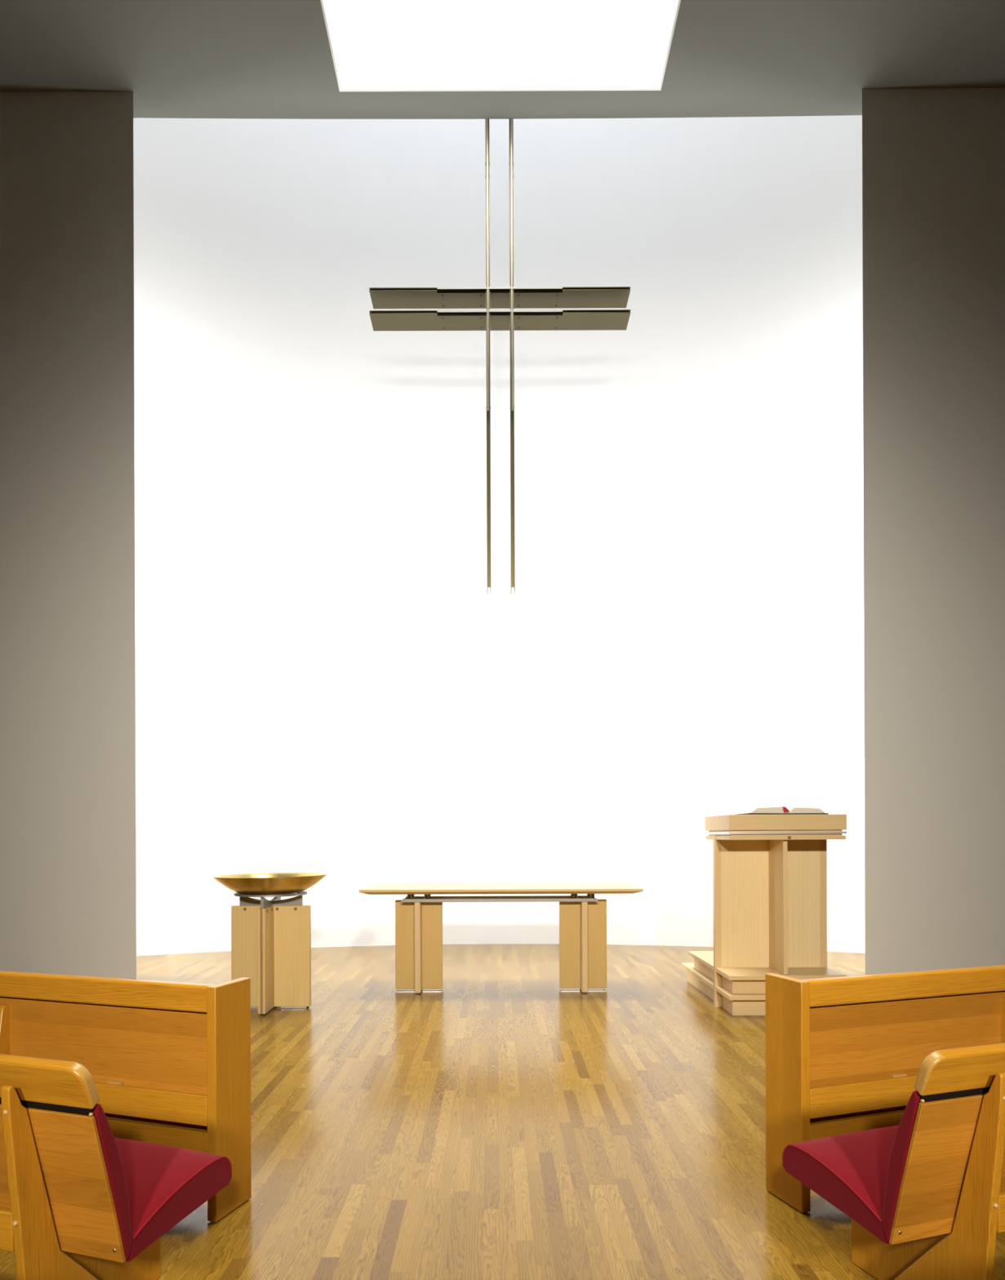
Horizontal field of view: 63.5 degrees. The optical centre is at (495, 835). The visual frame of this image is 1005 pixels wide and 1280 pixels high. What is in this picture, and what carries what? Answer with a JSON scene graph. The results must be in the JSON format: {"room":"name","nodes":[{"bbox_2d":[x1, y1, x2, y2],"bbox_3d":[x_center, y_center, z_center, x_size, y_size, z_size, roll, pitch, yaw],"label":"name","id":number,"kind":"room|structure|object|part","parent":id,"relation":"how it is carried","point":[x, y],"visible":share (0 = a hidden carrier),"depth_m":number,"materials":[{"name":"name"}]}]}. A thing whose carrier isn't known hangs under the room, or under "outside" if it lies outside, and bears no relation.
{"room":"house of worship","nodes":[
{"label":"house of worship","id":0,"kind":"room"},
{"bbox_2d":[0,91,136,978],"bbox_3d":[-5.029,-2.864,7.860,3.163,8.465,0.220,0,0,0],"label":"wall pier","id":1,"kind":"object","parent":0,"point":[68,842],"visible":1,"depth_m":7.75,"materials":[{"name":"grey paint"}]},
{"bbox_2d":[133,115,865,955],"bbox_3d":[0.040,-4.950,9.461,10.860,12.600,1.818,0,0,0],"label":"wall","id":2,"kind":"structure","parent":0,"point":[330,679],"depth_m":9.86,"materials":[{"name":"white paint"}]},
{"bbox_2d":[320,0,680,92],"bbox_3d":[0.036,-8.133,6.821,3.072,2.034,1.882,0,0,0],"label":"skylight","id":3,"kind":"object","parent":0,"point":[375,45],"depth_m":7.74,"materials":[{"name":"white glass"}]},
{"bbox_2d":[0,943,1004,1279],"bbox_3d":[0.005,1.410,1.700,16.000,0.120,17.800,0,0,0],"label":"floor","id":4,"kind":"structure","parent":0,"point":[500,1122],"depth_m":3.66,"materials":[{"name":"brown wood"}]},
{"bbox_2d":[0,1053,232,1279],"bbox_3d":[-2.313,0.941,2.590,3.102,0.835,0.618,0,0,18],"label":"pew","id":5,"kind":"object","parent":4,"relation":"on","point":[79,1201],"visible":1,"depth_m":1.95,"materials":[{"name":"brown wood"}]},
{"bbox_3d":[-2.397,0.579,2.345,3.100,0.111,0.061,0,0,18],"label":"rail","id":6,"kind":"part","parent":5,"relation":"part of","materials":[{"name":"brown wood"}]},
{"bbox_2d":[93,1103,133,1259],"bbox_3d":[-2.373,0.829,2.417,3.100,0.403,0.112,0,0,18],"label":"cushion","id":7,"kind":"object","parent":5,"relation":"on","point":[113,1233],"depth_m":1.93,"materials":[{"name":"red fabric"}]},
{"bbox_2d":[114,1137,231,1262],"bbox_3d":[-2.296,0.969,2.646,3.100,0.138,0.401,0,0,18],"label":"seat cushion","id":8,"kind":"object","parent":5,"relation":"on","point":[166,1184],"depth_m":2.18,"materials":[{"name":"red fabric"}]},
{"bbox_2d":[0,970,251,1222],"bbox_3d":[-2.434,0.947,3.361,3.104,0.824,0.251,0,0,17],"label":"panel","id":9,"kind":"object","parent":4,"relation":"on","point":[168,1063],"visible":0.59,"depth_m":2.96,"materials":[{"name":"brown wood"}]},
{"bbox_3d":[-2.454,0.827,3.374,3.057,0.374,0.024,0,0,18],"label":"inset panel","id":10,"kind":"part","parent":9,"relation":"part of","materials":[{"name":"brown wood"}]},
{"bbox_3d":[-2.453,0.585,3.370,3.063,0.096,0.050,0,0,18],"label":"rail","id":11,"kind":"part","parent":9,"relation":"part of","materials":[{"name":"brown wood"}]},
{"bbox_3d":[-2.430,1.136,3.441,3.057,0.246,0.018,0,0,18],"label":"panel","id":12,"kind":"part","parent":9,"relation":"part of","materials":[{"name":"brown wood"}]},
{"bbox_3d":[-0.963,0.940,2.935,0.037,0.820,0.205,0,0,18],"label":"panel","id":13,"kind":"part","parent":9,"relation":"part of","materials":[{"name":"brown wood"}]},
{"bbox_2d":[231,890,311,1015],"bbox_3d":[-1.769,0.902,6.392,0.556,0.908,0.556,0,0,41],"label":"pedestal","id":14,"kind":"object","parent":4,"relation":"on","point":[271,940],"visible":0.78,"depth_m":6.37,"materials":[{"name":"brown wood"}]},
{"bbox_3d":[-1.935,0.946,6.392,0.280,0.790,0.054,0,0,0],"label":"panel","id":15,"kind":"part","parent":14,"relation":"part of","materials":[{"name":"brown wood"}]},
{"bbox_3d":[-1.768,0.948,6.242,0.054,0.794,0.245,0,0,0],"label":"panel","id":16,"kind":"part","parent":14,"relation":"part of","materials":[{"name":"brown wood"}]},
{"bbox_2d":[210,872,328,894],"bbox_3d":[-1.771,0.395,6.392,0.895,0.169,0.895,-1,0,0],"label":"bowl","id":17,"kind":"object","parent":14,"relation":"on","point":[260,883],"visible":0.9,"depth_m":6.13,"materials":[{"name":"gold metal"}]},
{"bbox_3d":[-1.768,0.946,6.392,0.054,0.790,0.054,0,0,0],"label":"post","id":18,"kind":"part","parent":14,"relation":"part of","materials":[{"name":"brown wood"}]},
{"bbox_3d":[-1.601,0.945,6.392,0.280,0.790,0.054,0,0,0],"label":"panel","id":19,"kind":"part","parent":14,"relation":"part of","materials":[{"name":"brown wood"}]},
{"bbox_3d":[-1.592,1.345,6.392,0.190,0.010,0.040,0,0,0],"label":"plate","id":20,"kind":"part","parent":14,"relation":"part of","materials":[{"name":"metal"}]},
{"bbox_2d":[359,882,643,992],"bbox_3d":[0.043,0.895,7.095,2.336,0.910,0.850,0,0,0],"label":"table","id":21,"kind":"object","parent":4,"relation":"on","point":[582,918],"visible":1,"depth_m":7.07,"materials":[{"name":"brown wood"}]},
{"bbox_3d":[-0.671,0.950,7.095,0.410,0.774,0.050,0,0,0],"label":"leg","id":22,"kind":"part","parent":21,"relation":"part of","materials":[{"name":"orange wood"}]},
{"bbox_3d":[-0.598,0.513,6.960,0.034,0.058,0.034,0,0,0],"label":"post","id":23,"kind":"part","parent":21,"relation":"part of","materials":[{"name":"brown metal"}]},
{"bbox_3d":[-0.558,1.342,7.095,0.165,0.012,0.032,0,0,0],"label":"plate","id":24,"kind":"part","parent":21,"relation":"part of","materials":[{"name":"wood"}]},
{"bbox_3d":[0.030,0.552,7.230,1.698,0.029,0.044,0,0,0],"label":"rail","id":25,"kind":"part","parent":21,"relation":"part of","materials":[{"name":"beige wood"}]},
{"bbox_3d":[0.030,0.552,6.960,1.698,0.029,0.044,0,0,0],"label":"rail","id":26,"kind":"part","parent":21,"relation":"part of","materials":[{"name":"beige wood"}]},
{"bbox_3d":[0.759,0.944,7.095,0.410,0.774,0.050,0,0,0],"label":"leg","id":27,"kind":"part","parent":21,"relation":"part of","materials":[{"name":"orange wood"}]},
{"bbox_2d":[681,813,846,1015],"bbox_3d":[2.152,0.593,6.758,0.880,1.498,1.555,0,0,0],"label":"lectern","id":28,"kind":"object","parent":4,"relation":"on","point":[770,871],"visible":0.86,"depth_m":6.36,"materials":[{"name":"brown wood"}]},
{"bbox_3d":[2.152,0.536,6.379,0.780,1.012,0.038,0,0,0],"label":"panel","id":29,"kind":"part","parent":28,"relation":"part of","materials":[{"name":"brown wood"}]},
{"bbox_2d":[706,835,845,839],"bbox_3d":[2.150,0.015,6.322,0.860,0.031,0.675,0,0,0],"label":"shelf","id":30,"kind":"object","parent":28,"relation":"attached to","point":[710,837],"depth_m":5.99,"materials":[{"name":"brown wood"}]},
{"bbox_2d":[734,806,828,814],"bbox_3d":[2.162,-0.186,6.182,0.588,0.059,0.370,0,0,0],"label":"book","id":31,"kind":"object","parent":28,"relation":"on","point":[781,810],"visible":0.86,"depth_m":6.01,"materials":[{"name":"white paper"}]},
{"bbox_2d":[764,964,1004,1213],"bbox_3d":[2.542,0.929,3.414,3.104,0.824,0.251,0,0,-17],"label":"panel","id":32,"kind":"object","parent":4,"relation":"on","point":[844,1055],"visible":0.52,"depth_m":3.02,"materials":[{"name":"brown wood"}]},
{"bbox_3d":[1.072,0.932,2.989,0.037,0.820,0.205,0,0,-18],"label":"panel","id":33,"kind":"part","parent":32,"relation":"part of","materials":[{"name":"brown wood"}]},
{"bbox_3d":[2.541,1.118,3.495,3.057,0.246,0.018,0,0,-18],"label":"panel","id":34,"kind":"part","parent":32,"relation":"part of","materials":[{"name":"brown wood"}]},
{"bbox_3d":[2.559,0.567,3.424,3.063,0.096,0.050,0,0,-18],"label":"rail","id":35,"kind":"part","parent":32,"relation":"part of","materials":[{"name":"brown wood"}]},
{"bbox_3d":[2.562,0.809,3.428,3.057,0.374,0.024,0,0,-18],"label":"inset panel","id":36,"kind":"part","parent":32,"relation":"part of","materials":[{"name":"brown wood"}]},
{"bbox_2d":[782,1042,1004,1279],"bbox_3d":[2.403,0.923,2.663,3.102,0.835,0.618,0,0,-18],"label":"pew","id":37,"kind":"object","parent":4,"relation":"on","point":[923,1195],"visible":1,"depth_m":2.02,"materials":[{"name":"brown wood"}]},
{"bbox_2d":[782,1124,898,1244],"bbox_3d":[2.386,0.952,2.719,3.100,0.138,0.401,0,0,-18],"label":"seat cushion","id":38,"kind":"object","parent":37,"relation":"on","point":[849,1171],"depth_m":2.25,"materials":[{"name":"red fabric"}]},
{"bbox_2d":[881,1090,919,1241],"bbox_3d":[2.462,0.811,2.490,3.100,0.403,0.112,0,0,-18],"label":"cushion","id":39,"kind":"object","parent":37,"relation":"on","point":[900,1216],"depth_m":2.01,"materials":[{"name":"red fabric"}]},
{"bbox_3d":[2.485,0.561,2.418,3.100,0.111,0.061,0,0,-18],"label":"rail","id":40,"kind":"part","parent":37,"relation":"part of","materials":[{"name":"brown wood"}]},
{"bbox_2d":[0,0,1004,119],"bbox_3d":[-0.027,-7.265,0.431,13.200,0.300,15.262,0,0,0],"label":"ceiling","id":41,"kind":"structure","parent":0,"point":[178,59],"depth_m":7.45,"materials":[{"name":"paint"}]},
{"bbox_2d":[368,119,630,594],"bbox_3d":[0.041,-4.906,8.203,2.596,4.918,0.285,0,0,0],"label":"cross","id":42,"kind":"object","parent":41,"relation":"hanging from","point":[487,297],"visible":0.98,"depth_m":8.12,"materials":[{"name":"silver metal"}]},
{"bbox_2d":[862,88,1004,974],"bbox_3d":[5.049,-2.901,7.860,3.081,8.465,0.220,0,0,0],"label":"wall pier","id":43,"kind":"object","parent":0,"point":[933,160],"visible":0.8,"depth_m":7.75,"materials":[{"name":"grey paint"}]}
]}

